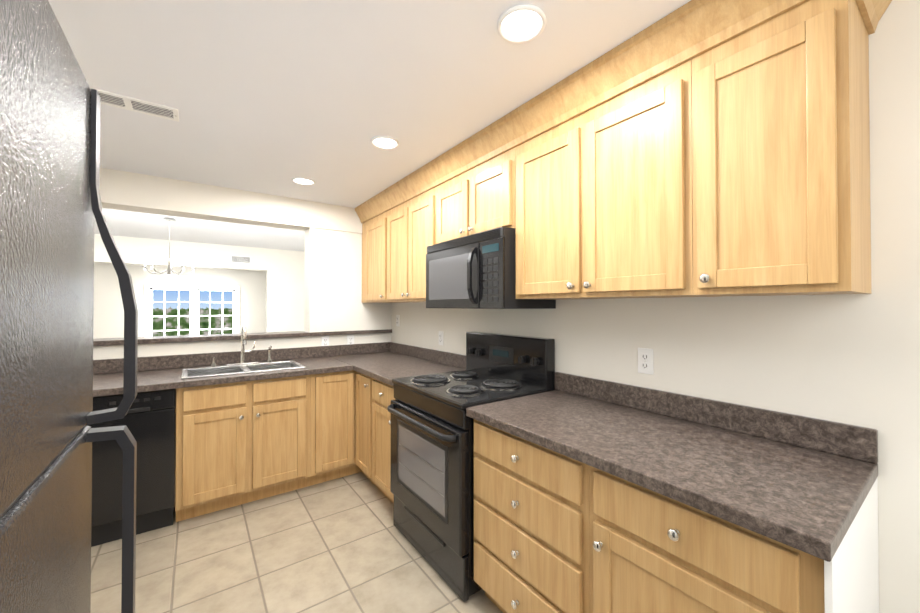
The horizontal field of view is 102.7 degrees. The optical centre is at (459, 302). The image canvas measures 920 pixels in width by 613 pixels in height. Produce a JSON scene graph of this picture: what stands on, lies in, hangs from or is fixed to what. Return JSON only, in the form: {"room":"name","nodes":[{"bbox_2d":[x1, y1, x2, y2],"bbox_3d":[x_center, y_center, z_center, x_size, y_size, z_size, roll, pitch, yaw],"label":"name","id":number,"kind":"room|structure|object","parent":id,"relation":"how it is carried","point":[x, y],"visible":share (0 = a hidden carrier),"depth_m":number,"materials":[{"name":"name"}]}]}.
{"room":"kitchen","nodes":[
{"label":"kitchen","id":0,"kind":"room"},
{"bbox_2d":[93,263,265,338],"bbox_3d":[-5.143,0.268,5.978,3.900,2.340,0.100,0,-1,-36],"label":"wall","id":1,"kind":"structure","parent":0,"point":[108,320],"depth_m":6.03,"materials":[{"name":"paint"}]},
{"bbox_2d":[144,283,239,336],"bbox_3d":[-4.573,0.226,6.342,1.370,1.090,0.115,0,-1,-36],"label":"window","id":2,"kind":"structure","parent":1,"relation":"in","point":[194,302],"depth_m":6.34,"materials":[{"name":"white wood"}]},
{"bbox_2d":[94,234,304,331],"bbox_3d":[-4.415,0.260,5.300,4.290,2.340,0.150,0,-1,-36],"label":"wall","id":3,"kind":"structure","parent":0,"point":[284,269],"depth_m":5.96,"materials":[{"name":"paint"}]},
{"bbox_2d":[231,255,250,262],"bbox_3d":[-3.496,-0.694,5.873,0.280,0.110,0.010,0,-1,-36],"label":"air vent","id":4,"kind":"object","parent":3,"relation":"in","point":[241,259],"visible":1,"depth_m":5.87,"materials":[{"name":"white plastic"}]},
{"bbox_2d":[93,167,390,359],"bbox_3d":[-1.842,0.238,3.135,2.640,2.340,0.212,0,-1,-36],"label":"wall","id":5,"kind":"structure","parent":0,"point":[333,273],"depth_m":3.29,"materials":[{"name":"paint"}]},
{"bbox_2d":[93,329,391,345],"bbox_3d":[-1.785,0.285,3.183,2.487,0.035,0.260,0,-1,-36],"label":"ledge cap","id":6,"kind":"object","parent":5,"relation":"on","point":[154,339],"visible":0.83,"depth_m":2.99,"materials":[{"name":"laminate"}]},
{"bbox_2d":[321,336,328,345],"bbox_3d":[-1.256,0.366,3.433,0.070,0.115,0.009,0,-1,-36],"label":"electrical outlet","id":7,"kind":"object","parent":5,"relation":"attached to","point":[324,340],"visible":0.96,"depth_m":3.43,"materials":[{"name":"white plastic"}]},
{"bbox_2d":[347,335,353,344],"bbox_3d":[-1.061,0.368,3.573,0.070,0.115,0.009,0,-1,-36],"label":"electrical outlet","id":8,"kind":"object","parent":5,"relation":"attached to","point":[350,339],"visible":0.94,"depth_m":3.57,"materials":[{"name":"white plastic"}]},
{"bbox_2d":[90,472,502,612],"bbox_3d":[-1.948,1.445,1.858,4.490,0.100,10.700,0,-1,-36],"label":"floor","id":9,"kind":"structure","parent":0,"point":[341,545],"depth_m":1.97,"materials":[{"name":"tile"}]},
{"bbox_2d":[0,0,137,612],"bbox_3d":[-0.717,0.495,0.112,0.860,1.765,0.770,0,-1,-36],"label":"refrigerator","id":10,"kind":"object","parent":9,"relation":"on","point":[51,210],"visible":1,"depth_m":0.45,"materials":[{"name":"grey metal"}]},
{"bbox_2d":[86,389,175,546],"bbox_3d":[-2.181,0.966,2.345,0.599,0.868,0.616,0,-1,-36],"label":"dishwasher","id":11,"kind":"object","parent":9,"relation":"on","point":[148,420],"visible":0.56,"depth_m":2.19,"materials":[{"name":"black metal"}]},
{"bbox_2d":[175,375,310,521],"bbox_3d":[-1.615,0.969,2.760,0.800,0.870,0.668,0,-1,-36],"label":"base cabinet","id":12,"kind":"object","parent":9,"relation":"on","point":[238,443],"visible":0.98,"depth_m":2.49,"materials":[{"name":"brown wood"}]},
{"bbox_2d":[308,370,381,491],"bbox_3d":[-0.818,0.973,3.150,0.947,0.870,0.967,0,-1,-36],"label":"base cabinet","id":13,"kind":"object","parent":9,"relation":"on","point":[341,424],"visible":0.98,"depth_m":2.85,"materials":[{"name":"brown wood"}]},
{"bbox_2d":[93,345,384,396],"bbox_3d":[-1.588,0.464,2.780,2.636,0.139,0.677,0,-1,-36],"label":"countertop","id":14,"kind":"structure","parent":13,"relation":"on","point":[154,373],"depth_m":2.70,"materials":[{"name":"laminate"}]},
{"bbox_2d":[211,325,271,366],"bbox_3d":[-1.676,0.328,2.853,0.418,0.316,0.187,0,-1,-36],"label":"faucet","id":15,"kind":"object","parent":14,"relation":"on","point":[243,350],"visible":1,"depth_m":2.89,"materials":[{"name":"silver metal"}]},
{"bbox_2d":[181,360,305,389],"bbox_3d":[-1.604,0.575,2.750,0.756,0.179,0.438,0,-1,-36],"label":"double-bowl sink","id":16,"kind":"object","parent":14,"relation":"in","point":[188,373],"visible":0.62,"depth_m":2.79,"materials":[{"name":"silver metal"}]},
{"bbox_2d":[341,342,410,349],"bbox_3d":[-0.782,0.470,3.367,0.643,0.139,0.390,0,-1,-36],"label":"backsplash","id":17,"kind":"structure","parent":13,"relation":"on","point":[350,346],"depth_m":3.61,"materials":[{"name":"laminate"}]},
{"bbox_2d":[353,346,465,385],"bbox_3d":[-0.370,0.464,2.794,0.643,0.139,0.720,0,-1,-36],"label":"countertop","id":18,"kind":"structure","parent":13,"relation":"on","point":[386,362],"depth_m":2.96,"materials":[{"name":"laminate"}]},
{"bbox_2d":[372,379,394,503],"bbox_3d":[-0.286,0.969,2.671,0.643,0.870,0.429,0,-1,-36],"label":"base cabinet","id":19,"kind":"object","parent":9,"relation":"on","point":[382,394],"visible":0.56,"depth_m":2.53,"materials":[{"name":"brown wood"}]},
{"bbox_2d":[387,332,554,601],"bbox_3d":[0.029,0.801,2.166,0.718,1.195,0.754,0,-1,-36],"label":"range","id":20,"kind":"object","parent":9,"relation":"on","point":[432,463],"visible":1,"depth_m":1.98,"materials":[{"name":"black metal"}]},
{"bbox_2d":[474,419,589,612],"bbox_3d":[0.466,0.958,1.625,0.643,0.870,0.624,0,-1,-36],"label":"base cabinet","id":21,"kind":"object","parent":9,"relation":"on","point":[531,527],"visible":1,"depth_m":1.41,"materials":[{"name":"brown wood"}]},
{"bbox_2d":[466,372,877,561],"bbox_3d":[0.637,0.450,1.397,0.638,0.139,1.201,0,-1,-36],"label":"countertop","id":22,"kind":"structure","parent":21,"relation":"on","point":[802,483],"depth_m":1.17,"materials":[{"name":"laminate"}]},
{"bbox_2d":[590,466,878,612],"bbox_3d":[0.817,0.953,1.138,0.643,0.870,0.574,0,-1,-36],"label":"base cabinet","id":23,"kind":"object","parent":9,"relation":"on","point":[651,551],"visible":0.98,"depth_m":0.96,"materials":[{"name":"brown wood"}]},
{"bbox_2d":[48,0,690,251],"bbox_3d":[-1.948,-0.995,1.883,4.490,0.100,10.700,0,-1,-36],"label":"ceiling","id":24,"kind":"structure","parent":0,"point":[272,97],"depth_m":1.57,"materials":[{"name":"paint"}]},
{"bbox_2d":[90,87,178,121],"bbox_3d":[-1.567,-0.941,1.738,0.380,0.010,0.140,0,-1,-36],"label":"ceiling vent","id":25,"kind":"object","parent":24,"relation":"in","point":[136,105],"visible":0.69,"depth_m":1.75,"materials":[{"name":"white plastic"}]},
{"bbox_2d":[142,217,194,279],"bbox_3d":[-3.183,-0.588,4.034,0.462,0.670,0.444,0,-1,-36],"label":"chandelier","id":26,"kind":"object","parent":24,"relation":"hanging from","point":[169,270],"visible":1,"depth_m":3.99,"materials":[{"name":"silver metal"}]},
{"bbox_2d":[292,177,314,184],"bbox_3d":[-1.198,-0.931,2.817,0.166,0.016,0.166,0,-1,-36],"label":"recessed light","id":27,"kind":"object","parent":24,"relation":"in","point":[302,181],"visible":0.96,"depth_m":2.81,"materials":[{"name":"white"}]},
{"bbox_2d":[371,136,398,149],"bbox_3d":[-0.439,-0.938,2.155,0.166,0.016,0.166,0,-1,-36],"label":"recessed light","id":28,"kind":"object","parent":24,"relation":"in","point":[385,142],"visible":0.98,"depth_m":2.15,"materials":[{"name":"white"}]},
{"bbox_2d":[497,4,545,42],"bbox_3d":[0.209,-0.947,1.254,0.166,0.016,0.166,0,-1,-36],"label":"recessed light","id":29,"kind":"object","parent":24,"relation":"in","point":[523,23],"visible":1,"depth_m":1.25,"materials":[{"name":"white"}]},
{"bbox_2d":[391,0,919,612],"bbox_3d":[-0.167,0.238,3.152,0.100,2.340,10.700,0,-1,-36],"label":"wall","id":30,"kind":"structure","parent":0,"point":[849,358],"depth_m":1.17,"materials":[{"name":"paint"}]},
{"bbox_2d":[362,211,409,302],"bbox_3d":[-0.685,-0.426,3.475,0.368,0.845,0.616,0,-1,-36],"label":"upper cabinet","id":31,"kind":"object","parent":30,"relation":"attached to","point":[374,259],"visible":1,"depth_m":3.35,"materials":[{"name":"brown wood"}]},
{"bbox_2d":[396,315,399,325],"bbox_3d":[-0.626,0.179,3.697,0.009,0.115,0.070,0,-1,-36],"label":"electrical outlet","id":32,"kind":"object","parent":30,"relation":"attached to","point":[397,320],"visible":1,"depth_m":3.69,"materials":[{"name":"white plastic"}]},
{"bbox_2d":[387,186,436,301],"bbox_3d":[-0.276,-0.432,2.907,0.368,0.845,0.780,0,-1,-36],"label":"upper cabinet","id":33,"kind":"object","parent":30,"relation":"attached to","point":[411,229],"visible":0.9,"depth_m":2.78,"materials":[{"name":"brown wood"}]},
{"bbox_2d":[439,331,442,344],"bbox_3d":[-0.159,0.292,3.046,0.009,0.115,0.070,0,-1,-36],"label":"electrical outlet","id":34,"kind":"object","parent":30,"relation":"attached to","point":[440,337],"visible":1,"depth_m":3.04,"materials":[{"name":"white plastic"}]},
{"bbox_2d":[437,147,514,243],"bbox_3d":[0.173,-0.621,2.284,0.368,0.480,0.754,0,-1,-36],"label":"upper cabinet","id":35,"kind":"object","parent":30,"relation":"attached to","point":[480,198],"visible":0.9,"depth_m":2.12,"materials":[{"name":"brown wood"}]},
{"bbox_2d":[426,227,555,308],"bbox_3d":[0.138,-0.172,2.255,0.452,0.413,0.752,0,-1,-36],"label":"microwave","id":36,"kind":"object","parent":35,"relation":"attached to","point":[476,271],"visible":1,"depth_m":2.00,"materials":[{"name":"black metal"}]},
{"bbox_2d":[515,59,722,299],"bbox_3d":[0.637,-0.445,1.638,0.368,0.845,0.830,0,-1,-36],"label":"upper cabinet","id":37,"kind":"object","parent":30,"relation":"attached to","point":[603,201],"visible":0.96,"depth_m":1.44,"materials":[{"name":"brown wood"}]},
{"bbox_2d":[355,0,891,222],"bbox_3d":[0.125,-0.869,2.331,0.395,0.138,3.426,0,-1,-36],"label":"crown molding","id":38,"kind":"structure","parent":30,"relation":"attached to","point":[689,30],"depth_m":1.42,"materials":[{"name":"brown wood"}]},
{"bbox_2d":[638,348,652,374],"bbox_3d":[0.837,0.263,1.662,0.009,0.115,0.070,0,-1,-36],"label":"electrical outlet","id":39,"kind":"object","parent":30,"relation":"attached to","point":[645,360],"visible":1,"depth_m":1.66,"materials":[{"name":"white plastic"}]},
{"bbox_2d":[692,0,870,295],"bbox_3d":[0.986,-0.450,1.153,0.368,0.845,0.362,0,-1,-36],"label":"upper cabinet","id":40,"kind":"object","parent":30,"relation":"attached to","point":[780,155],"visible":1,"depth_m":1.03,"materials":[{"name":"brown wood"}]},
{"label":"outside","id":41,"kind":"structure","parent":0,"visible":0},
{"bbox_2d":[153,290,232,336],"bbox_3d":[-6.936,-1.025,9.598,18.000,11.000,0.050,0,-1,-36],"label":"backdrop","id":42,"kind":"structure","parent":41,"point":[171,309],"depth_m":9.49,"materials":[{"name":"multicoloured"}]}
]}

